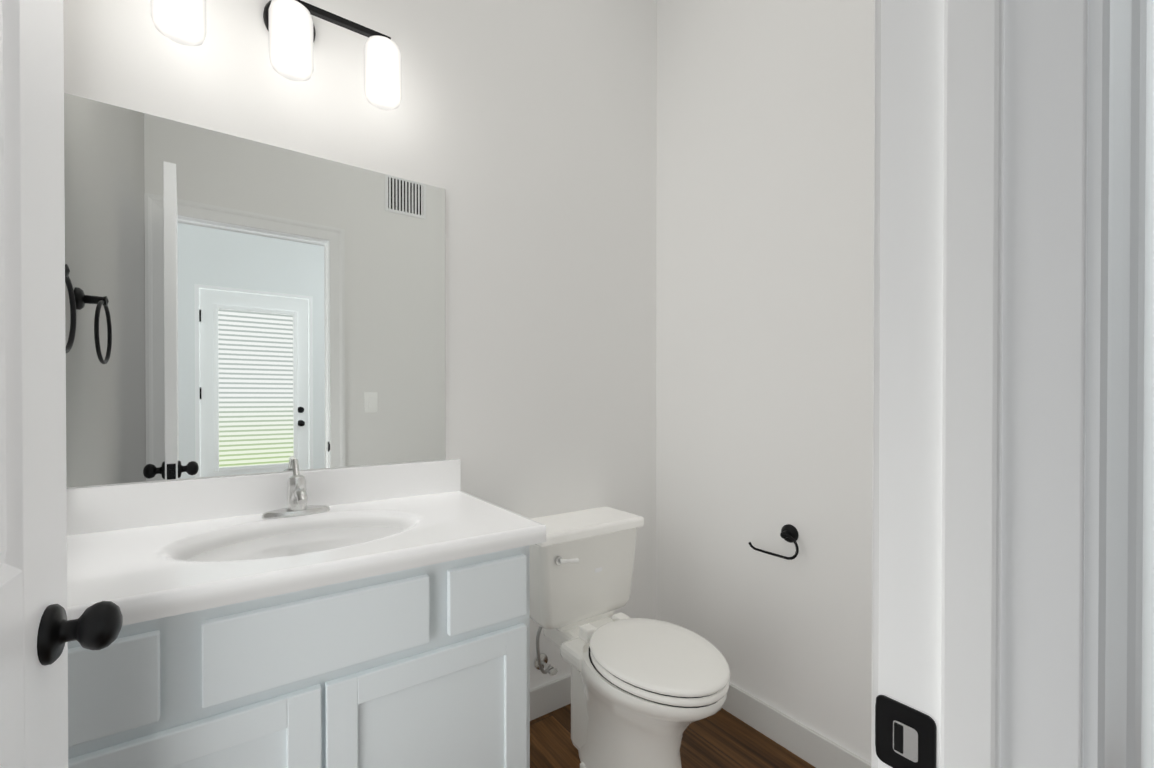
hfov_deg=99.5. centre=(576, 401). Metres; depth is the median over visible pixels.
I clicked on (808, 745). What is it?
baseboard
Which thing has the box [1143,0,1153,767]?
wall
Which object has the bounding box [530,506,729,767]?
toilet
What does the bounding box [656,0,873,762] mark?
wall
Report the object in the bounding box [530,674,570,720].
baseboard
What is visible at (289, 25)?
sconce
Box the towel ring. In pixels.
[65,264,75,352]
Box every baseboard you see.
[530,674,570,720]
[722,683,870,767]
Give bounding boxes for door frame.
[871,0,1147,767]
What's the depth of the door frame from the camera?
0.32 m
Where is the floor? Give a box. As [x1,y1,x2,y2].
[530,703,815,767]
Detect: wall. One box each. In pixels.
[63,0,656,689]
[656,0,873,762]
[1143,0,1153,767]
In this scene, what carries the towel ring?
attached to the wall
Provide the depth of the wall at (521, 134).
1.74 m
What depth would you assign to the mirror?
1.28 m
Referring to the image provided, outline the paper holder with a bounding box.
[749,524,798,559]
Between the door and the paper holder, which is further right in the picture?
the paper holder
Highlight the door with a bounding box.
[0,0,122,767]
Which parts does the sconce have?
lamp shade, lamp shade, lamp shade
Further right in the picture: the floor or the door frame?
the door frame
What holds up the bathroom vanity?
on the floor
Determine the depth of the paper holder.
1.62 m
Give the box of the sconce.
[151,0,401,109]
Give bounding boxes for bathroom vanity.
[66,459,545,767]
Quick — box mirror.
[64,93,445,486]

